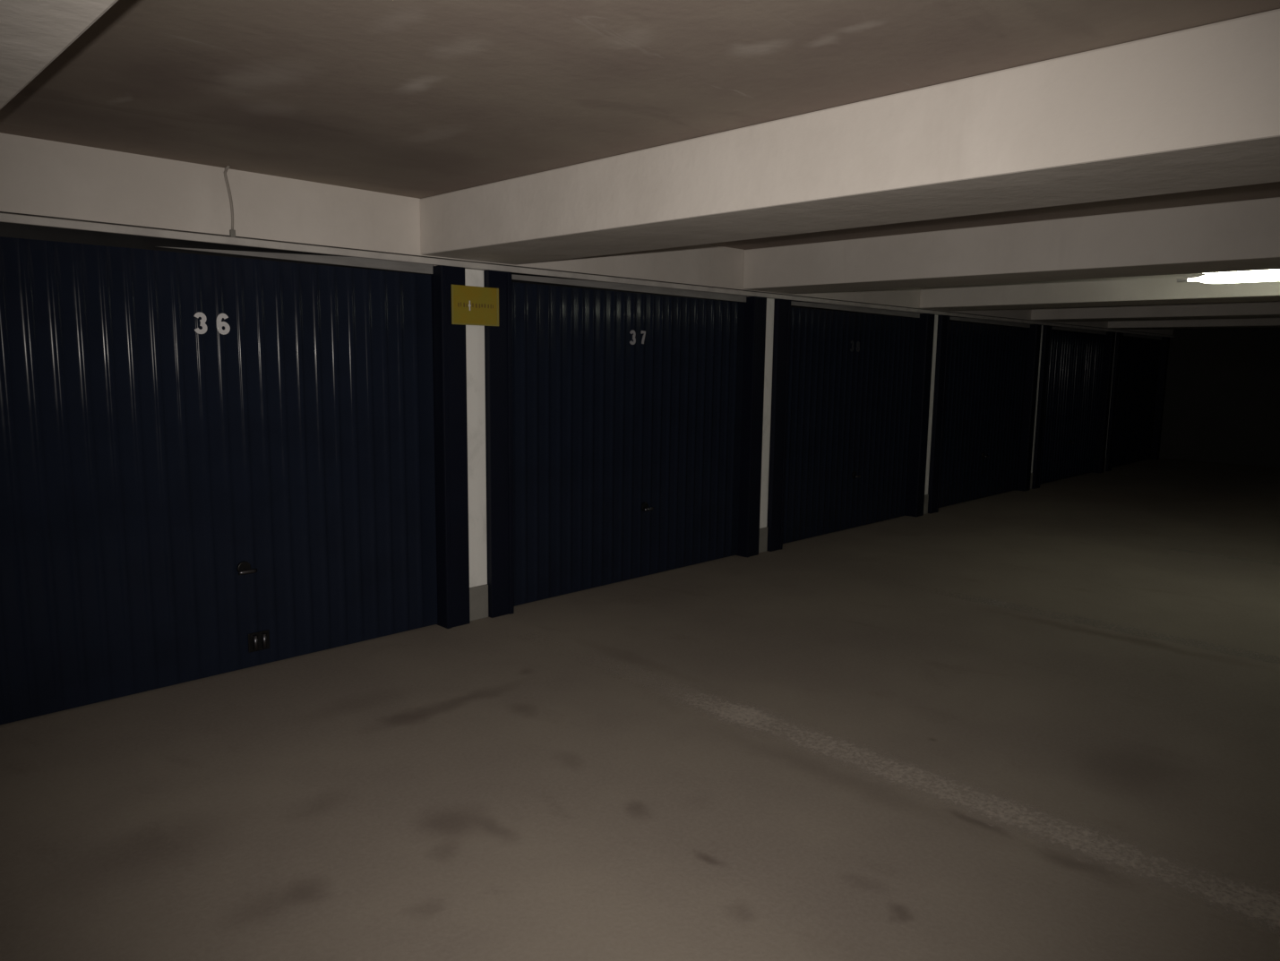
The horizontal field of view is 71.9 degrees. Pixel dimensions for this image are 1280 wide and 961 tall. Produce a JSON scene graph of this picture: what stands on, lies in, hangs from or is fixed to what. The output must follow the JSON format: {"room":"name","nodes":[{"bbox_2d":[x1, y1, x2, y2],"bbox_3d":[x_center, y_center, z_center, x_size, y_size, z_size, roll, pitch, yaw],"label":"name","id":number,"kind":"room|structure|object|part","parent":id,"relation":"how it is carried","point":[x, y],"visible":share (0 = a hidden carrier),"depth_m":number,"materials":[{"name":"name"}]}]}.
{"room":"parking garage","nodes":[
{"label":"parking garage","id":0,"kind":"room"},
{"bbox_2d":[0,132,1173,335],"bbox_3d":[1.848,-0.762,8.534,0.450,2.508,21.150,8,11,44],"label":"wall","id":1,"kind":"structure","parent":0,"point":[39,177],"depth_m":4.34,"materials":[{"name":"white paint"}]},
{"bbox_2d":[223,165,235,237],"bbox_3d":[-1.953,-1.331,4.213,0.069,0.324,0.042,8,11,44],"label":"cable","id":2,"kind":"object","parent":1,"relation":"attached to","point":[232,232],"visible":1,"depth_m":4.22,"materials":[{"name":"grey plastic"}]},
{"bbox_2d":[0,213,469,724],"bbox_3d":[-2.063,-0.090,4.387,0.168,2.190,2.759,8,11,44],"label":"garage door","id":3,"kind":"structure","parent":1,"relation":"in","point":[216,459],"depth_m":4.36,"materials":[{"name":"blue paint"}]},
{"bbox_3d":[-2.067,-1.099,4.268,0.118,0.160,2.429,8,11,44],"label":"head rail","id":4,"kind":"part","parent":3,"relation":"part of","materials":[{"name":"black metal"}]},
{"bbox_3d":[-2.028,0.448,4.518,0.018,0.067,0.068,8,11,44],"label":"handle","id":5,"kind":"part","parent":3,"relation":"part of","materials":[{"name":"black metal"}]},
{"bbox_3d":[-1.997,0.843,4.583,0.022,0.076,0.022,8,11,44],"label":"bolt rod","id":6,"kind":"part","parent":3,"relation":"part of","materials":[{"name":"grey metal"}]},
{"bbox_3d":[-1.965,0.839,4.616,0.022,0.076,0.022,8,11,44],"label":"bolt rod","id":7,"kind":"part","parent":3,"relation":"part of","materials":[{"name":"grey metal"}]},
{"bbox_2d":[0,213,1174,337],"bbox_3d":[2.027,-1.644,8.246,0.022,0.035,21.150,8,11,44],"label":"trim","id":8,"kind":"structure","parent":1,"relation":"attached to","point":[6,218],"depth_m":4.95,"materials":[{"name":"white paint"}]},
{"bbox_2d":[483,266,766,618],"bbox_3d":[0.000,-0.342,6.446,0.168,2.190,2.759,8,11,44],"label":"garage door","id":9,"kind":"structure","parent":1,"relation":"in","point":[624,422],"depth_m":6.29,"materials":[{"name":"blue paint"}]},
{"bbox_3d":[-0.005,-1.351,6.327,0.118,0.160,2.429,8,11,44],"label":"head rail","id":10,"kind":"part","parent":9,"relation":"part of","materials":[{"name":"black metal"}]},
{"bbox_3d":[0.035,0.195,6.577,0.018,0.067,0.068,8,11,44],"label":"handle","id":11,"kind":"part","parent":9,"relation":"part of","materials":[{"name":"black metal"}]},
{"bbox_2d":[766,296,935,551],"bbox_3d":[2.062,-0.595,8.505,0.168,2.190,2.759,8,11,44],"label":"garage door","id":12,"kind":"structure","parent":1,"relation":"in","point":[851,387],"depth_m":8.43,"materials":[{"name":"blue paint"}]},
{"bbox_3d":[2.058,-1.603,8.386,0.118,0.160,2.429,8,11,44],"label":"head rail","id":13,"kind":"part","parent":12,"relation":"part of","materials":[{"name":"black metal"}]},
{"bbox_2d":[927,311,1041,513],"bbox_3d":[4.125,-0.847,10.565,0.168,2.190,2.759,8,11,44],"label":"garage door","id":14,"kind":"structure","parent":1,"relation":"in","point":[986,376],"depth_m":10.55,"materials":[{"name":"blue paint"}]},
{"bbox_3d":[4.120,-1.855,10.445,0.118,0.160,2.429,8,11,44],"label":"head rail","id":15,"kind":"part","parent":14,"relation":"part of","materials":[{"name":"black metal"}]},
{"bbox_2d":[1031,323,1116,489],"bbox_3d":[6.187,-1.099,12.624,0.168,2.190,2.759,8,11,44],"label":"garage door","id":16,"kind":"structure","parent":1,"relation":"in","point":[1076,365],"depth_m":12.65,"materials":[{"name":"blue paint"}]},
{"bbox_3d":[6.183,-2.107,12.505,0.118,0.160,2.429,8,11,44],"label":"head rail","id":17,"kind":"part","parent":16,"relation":"part of","materials":[{"name":"black metal"}]},
{"bbox_2d":[1105,331,1169,471],"bbox_3d":[8.250,-1.351,14.683,0.168,2.190,2.759,8,11,44],"label":"garage door","id":18,"kind":"structure","parent":1,"relation":"in","point":[1140,363],"depth_m":14.77,"materials":[{"name":"blue paint"}]},
{"bbox_2d":[0,457,1279,960],"bbox_3d":[5.091,1.015,5.644,9.450,0.150,21.350,8,11,44],"label":"floor","id":19,"kind":"structure","parent":0,"point":[488,788],"depth_m":3.52,"materials":[{"name":"concrete"}]},
{"bbox_2d":[464,268,488,621],"bbox_3d":[-1.046,-0.199,5.433,0.128,2.150,0.160,8,11,44],"label":"post","id":20,"kind":"object","parent":19,"relation":"on","point":[475,334],"visible":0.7,"depth_m":5.42,"materials":[{"name":"white paint"}]},
{"bbox_2d":[451,284,498,326],"bbox_3d":[-0.972,-1.034,5.227,0.010,0.226,0.336,8,11,44],"label":"sign","id":21,"kind":"object","parent":20,"relation":"attached to","point":[470,305],"visible":1,"depth_m":5.22,"materials":[{"name":"yellow paint"}]},
{"bbox_2d":[758,298,774,553],"bbox_3d":[1.016,-0.451,7.492,0.128,2.150,0.160,8,11,44],"label":"post","id":22,"kind":"object","parent":19,"relation":"on","point":[770,302],"visible":0.41,"depth_m":7.47,"materials":[{"name":"white paint"}]},
{"bbox_2d":[923,314,937,514],"bbox_3d":[3.079,-0.703,9.552,0.128,2.150,0.160,8,11,44],"label":"post","id":23,"kind":"object","parent":19,"relation":"on","point":[926,495],"visible":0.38,"depth_m":9.54,"materials":[{"name":"white paint"}]},
{"bbox_2d":[601,660,1279,931],"bbox_3d":[1.635,1.257,2.956,6.550,0.002,0.313,8,11,44],"label":"parking line","id":24,"kind":"object","parent":19,"relation":"on","point":[1260,908],"visible":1,"depth_m":3.19,"materials":[{"name":"paint"}]},
{"bbox_2d":[1030,325,1043,489],"bbox_3d":[5.142,-0.955,11.611,0.128,2.150,0.160,8,11,44],"label":"post","id":25,"kind":"object","parent":19,"relation":"on","point":[1031,477],"visible":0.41,"depth_m":11.61,"materials":[{"name":"white paint"}]},
{"bbox_2d":[1104,334,1116,471],"bbox_3d":[7.204,-1.207,13.670,0.128,2.150,0.160,8,11,44],"label":"post","id":26,"kind":"object","parent":19,"relation":"on","point":[1115,334],"visible":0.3,"depth_m":13.69,"materials":[{"name":"white paint"}]},
{"bbox_2d":[958,592,1279,663],"bbox_3d":[3.773,1.039,4.773,6.100,0.002,0.184,8,11,44],"label":"parking line","id":27,"kind":"object","parent":19,"relation":"on","point":[989,600],"visible":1,"depth_m":5.51,"materials":[{"name":"paint"}]},
{"bbox_2d":[0,0,1279,249],"bbox_3d":[5.126,-1.619,5.287,9.450,0.150,21.350,8,11,44],"label":"ceiling","id":28,"kind":"structure","parent":0,"point":[414,98],"depth_m":2.75,"materials":[{"name":"concrete"}]},
{"bbox_2d":[0,0,118,110],"bbox_3d":[0.122,-0.737,0.008,9.000,0.308,0.668,8,11,44],"label":"ceiling beam","id":29,"kind":"structure","parent":28,"relation":"attached to","point":[33,33],"depth_m":1.60,"materials":[{"name":"white paint"}]},
{"bbox_2d":[420,8,1279,265],"bbox_3d":[2.185,-0.990,2.067,9.000,0.308,0.668,8,11,44],"label":"ceiling beam","id":30,"kind":"structure","parent":28,"relation":"attached to","point":[1197,108],"depth_m":2.93,"materials":[{"name":"white paint"}]},
{"bbox_2d":[742,197,1279,294],"bbox_3d":[4.247,-1.242,4.127,9.000,0.308,0.668,8,11,44],"label":"ceiling beam","id":31,"kind":"structure","parent":28,"relation":"attached to","point":[1239,236],"depth_m":5.47,"materials":[{"name":"white paint"}]},
{"bbox_2d":[919,273,1279,310],"bbox_3d":[6.310,-1.494,6.186,9.000,0.308,0.668,8,11,44],"label":"ceiling beam","id":32,"kind":"structure","parent":28,"relation":"attached to","point":[1157,289],"depth_m":7.96,"materials":[{"name":"white paint"}]},
{"bbox_2d":[1030,300,1279,322],"bbox_3d":[8.373,-1.746,8.245,9.000,0.308,0.668,8,11,44],"label":"ceiling beam","id":33,"kind":"structure","parent":28,"relation":"attached to","point":[1263,309],"depth_m":10.18,"materials":[{"name":"white paint"}]},
{"bbox_2d":[1108,317,1279,329],"bbox_3d":[10.435,-1.998,10.304,9.000,0.308,0.668,8,11,44],"label":"ceiling beam","id":34,"kind":"structure","parent":28,"relation":"attached to","point":[1272,322],"depth_m":12.46,"materials":[{"name":"white paint"}]},
{"bbox_2d":[1176,268,1279,283],"bbox_3d":[4.510,-1.492,5.912,1.590,0.285,0.081,8,11,44],"label":"fluorescent light","id":35,"kind":"object","parent":28,"relation":"hanging from","point":[1261,275],"visible":0.77,"depth_m":6.19,"materials":[{"name":"white plastic"}]},
{"bbox_2d":[1159,327,1279,467],"bbox_3d":[12.565,-1.214,12.909,9.450,2.508,0.200,8,11,44],"label":"wall","id":36,"kind":"structure","parent":0,"point":[1222,404],"depth_m":15.23,"materials":[{"name":"black"}]}
]}

